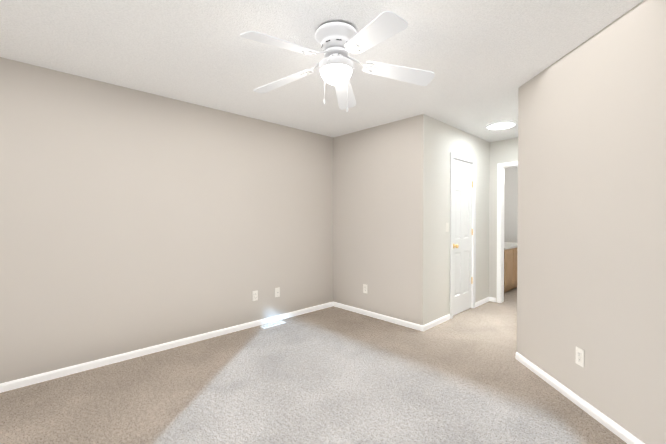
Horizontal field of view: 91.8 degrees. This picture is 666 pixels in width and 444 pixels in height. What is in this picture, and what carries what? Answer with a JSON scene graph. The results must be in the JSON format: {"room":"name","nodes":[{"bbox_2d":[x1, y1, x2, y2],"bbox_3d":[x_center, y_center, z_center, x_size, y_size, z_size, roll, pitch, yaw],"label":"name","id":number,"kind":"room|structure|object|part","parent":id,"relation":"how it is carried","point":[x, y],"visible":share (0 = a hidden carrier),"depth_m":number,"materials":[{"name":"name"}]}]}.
{"room":"empty bedroom","nodes":[
{"label":"empty bedroom","id":0,"kind":"room"},
{"bbox_2d":[0,57,332,383],"bbox_3d":[-0.160,0.000,4.603,8.520,2.440,0.120,-1,1,-44],"label":"wall","id":1,"kind":"structure","parent":0,"point":[132,220],"depth_m":2.96,"materials":[{"name":"paint"}]},
{"bbox_2d":[0,302,332,392],"bbox_3d":[-1.589,1.203,3.151,4.430,0.063,0.012,-1,1,-44],"label":"baseboard","id":2,"kind":"structure","parent":1,"relation":"attached to","point":[31,380],"depth_m":2.96,"materials":[{"name":"white wood"}]},
{"bbox_2d":[252,290,257,300],"bbox_3d":[-0.916,0.868,3.796,0.072,0.117,0.009,-1,1,-44],"label":"electrical outlet","id":3,"kind":"object","parent":1,"relation":"attached to","point":[254,295],"visible":1,"depth_m":3.79,"materials":[{"name":"white plastic"}]},
{"bbox_2d":[275,287,279,296],"bbox_3d":[-0.689,0.874,4.007,0.072,0.117,0.018,-1,1,-44],"label":"outlet","id":4,"kind":"object","parent":1,"relation":"attached to","point":[277,292],"visible":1,"depth_m":4.01,"materials":[{"name":"white plastic"}]},
{"bbox_2d":[0,287,626,443],"bbox_3d":[2.071,1.293,2.307,8.900,0.100,6.900,-1,1,-44],"label":"floor","id":5,"kind":"structure","parent":0,"point":[332,375],"depth_m":2.34,"materials":[{"name":"carpet"}]},
{"bbox_2d":[260,320,285,328],"bbox_3d":[-0.716,1.222,3.852,0.305,0.010,0.105,-1,1,-44],"label":"floor air vent","id":6,"kind":"object","parent":5,"relation":"on","point":[272,324],"visible":1,"depth_m":3.84,"materials":[{"name":"silver metal"}]},
{"bbox_2d":[504,246,516,292],"bbox_3d":[3.072,0.827,5.916,1.250,0.760,0.562,-1,1,-44],"label":"bathroom vanity","id":7,"kind":"object","parent":5,"relation":"on","point":[510,266],"depth_m":5.49,"materials":[{"name":"brown wood"}]},
{"bbox_2d":[504,242,516,249],"bbox_3d":[3.078,0.429,5.913,1.280,0.036,0.570,-1,1,-44],"label":"countertop","id":8,"kind":"structure","parent":7,"relation":"on","point":[507,246],"depth_m":5.68,"materials":[{"name":"white stone"}]},
{"bbox_2d":[0,0,642,141],"bbox_3d":[2.071,-1.247,2.281,8.900,0.100,6.900,-1,1,-44],"label":"ceiling","id":9,"kind":"structure","parent":0,"point":[483,60],"depth_m":2.25,"materials":[{"name":"white paint"}]},
{"bbox_2d":[240,11,434,111],"bbox_3d":[-0.014,-0.937,1.997,1.180,0.514,1.234,-1,1,-44],"label":"ceiling fan","id":10,"kind":"object","parent":9,"relation":"hanging from","point":[337,41],"visible":1,"depth_m":1.96,"materials":[{"name":"white"}]},
{"bbox_3d":[-0.272,-0.960,1.742,0.454,0.088,0.140,-1,1,-44],"label":"blade","id":11,"kind":"part","parent":10,"relation":"part of","materials":[{"name":"white wood"}]},
{"bbox_3d":[-0.349,-0.964,2.217,0.241,0.088,0.452,-1,1,-44],"label":"blade","id":12,"kind":"part","parent":10,"relation":"part of","materials":[{"name":"white wood"}]},
{"bbox_3d":[0.088,-0.967,2.440,0.412,0.088,0.340,-1,1,-44],"label":"blade","id":13,"kind":"part","parent":10,"relation":"part of","materials":[{"name":"white"}]},
{"bbox_3d":[0.089,-0.835,2.002,0.010,0.309,0.010,-1,1,-44],"label":"chain","id":14,"kind":"part","parent":10,"relation":"part of","materials":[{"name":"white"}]},
{"bbox_3d":[0.198,-0.959,1.657,0.237,0.088,0.450,-1,1,-44],"label":"blade","id":15,"kind":"part","parent":10,"relation":"part of","materials":[{"name":"white wood"}]},
{"bbox_3d":[0.431,-0.963,2.088,0.412,0.088,0.338,-1,1,-44],"label":"blade","id":16,"kind":"part","parent":10,"relation":"part of","materials":[{"name":"white wood"}]},
{"bbox_2d":[486,120,515,129],"bbox_3d":[2.086,-1.198,4.009,0.336,0.032,0.336,-1,1,-44],"label":"recessed light","id":17,"kind":"object","parent":9,"relation":"in","point":[500,125],"visible":1,"depth_m":3.95,"materials":[{"name":"white glass"}]},
{"bbox_2d":[488,123,513,129],"bbox_3d":[2.086,-1.186,4.009,0.294,0.008,0.294,-1,1,-44],"label":"diffuser","id":18,"kind":"object","parent":17,"relation":"attached to","point":[492,126],"depth_m":3.99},
{"bbox_2d":[333,114,422,324],"bbox_3d":[0.552,0.004,4.194,0.120,2.440,1.455,-1,1,-44],"label":"wall","id":19,"kind":"structure","parent":0,"point":[378,211],"depth_m":4.05,"materials":[{"name":"paint"}]},
{"bbox_2d":[363,284,366,292],"bbox_3d":[0.424,0.878,4.243,0.009,0.117,0.072,-1,1,-44],"label":"outlet","id":20,"kind":"object","parent":19,"relation":"attached to","point":[364,288],"visible":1,"depth_m":4.25,"materials":[{"name":"white plastic"}]},
{"bbox_2d":[333,302,423,330],"bbox_3d":[0.508,1.193,4.156,0.012,0.063,1.467,-1,1,-44],"label":"baseboard","id":21,"kind":"structure","parent":19,"relation":"attached to","point":[385,318],"depth_m":4.04,"materials":[{"name":"white wood"}]},
{"bbox_2d":[423,114,489,324],"bbox_3d":[1.667,0.003,4.338,1.930,2.440,0.122,-1,1,-44],"label":"wall","id":22,"kind":"structure","parent":0,"point":[440,141],"depth_m":3.95,"materials":[{"name":"paint"}]},
{"bbox_2d":[423,314,449,330],"bbox_3d":[1.246,1.196,3.855,0.635,0.063,0.012,-1,1,-44],"label":"baseboard","id":23,"kind":"structure","parent":22,"relation":"attached to","point":[429,325],"depth_m":3.83,"materials":[{"name":"white wood"}]},
{"bbox_2d":[453,159,471,314],"bbox_3d":[1.749,0.198,4.335,0.620,2.026,0.097,-1,1,-44],"label":"closet door","id":24,"kind":"structure","parent":22,"relation":"in","point":[462,233],"depth_m":4.34,"materials":[{"name":"white wood"}]},
{"bbox_2d":[450,152,475,318],"bbox_3d":[1.754,0.170,4.330,0.752,2.106,0.016,-1,1,-44],"label":"door frame","id":25,"kind":"structure","parent":22,"relation":"attached to","point":[458,156],"depth_m":4.13,"materials":[{"name":"white wood"}]},
{"bbox_2d":[471,163,473,307],"bbox_3d":[1.940,0.190,4.601,0.016,2.060,0.122,-1,1,-44],"label":"door frame","id":26,"kind":"structure","parent":22,"relation":"attached to","point":[472,236],"depth_m":4.56,"materials":[{"name":"white wood"}]},
{"bbox_2d":[475,297,488,306],"bbox_3d":[2.219,1.187,4.790,0.525,0.063,0.012,-1,1,-44],"label":"baseboard","id":27,"kind":"structure","parent":22,"relation":"attached to","point":[480,302],"depth_m":4.76,"materials":[{"name":"white wood"}]},
{"bbox_2d":[489,138,517,301],"bbox_3d":[2.737,-0.001,4.704,0.120,2.440,1.075,-1,1,-44],"label":"wall","id":28,"kind":"structure","parent":0,"point":[494,153],"depth_m":4.91,"materials":[{"name":"paint"}]},
{"bbox_2d":[497,161,517,302],"bbox_3d":[2.826,0.171,4.601,0.136,2.098,0.876,-1,1,-44],"label":"door frame","id":29,"kind":"structure","parent":28,"relation":"attached to","point":[499,174],"depth_m":4.85,"materials":[{"name":"white wood"}]},
{"bbox_2d":[504,167,517,242],"bbox_3d":[4.425,-0.013,5.906,0.100,2.440,2.450,-1,1,-44],"label":"wall","id":30,"kind":"structure","parent":0,"point":[511,205],"depth_m":6.63,"materials":[{"name":"white paint"}]},
{"bbox_2d":[517,0,665,443],"bbox_3d":[1.738,0.043,0.257,0.120,2.440,5.300,0,1,0],"label":"wall","id":31,"kind":"structure","parent":0,"point":[591,262],"depth_m":2.00,"materials":[{"name":"paint"}]},
{"bbox_2d":[576,346,583,367],"bbox_3d":[1.663,0.909,2.175,0.009,0.117,0.072,0,1,0],"label":"electrical outlet","id":32,"kind":"object","parent":31,"relation":"attached to","point":[580,356],"visible":1,"depth_m":2.17,"materials":[{"name":"white plastic"}]},
{"bbox_2d":[516,352,644,443],"bbox_3d":[1.672,1.232,0.268,0.012,0.063,5.300,0,1,0],"label":"baseboard","id":33,"kind":"structure","parent":31,"relation":"attached to","point":[622,433],"depth_m":2.13,"materials":[{"name":"white wood"}]}
]}

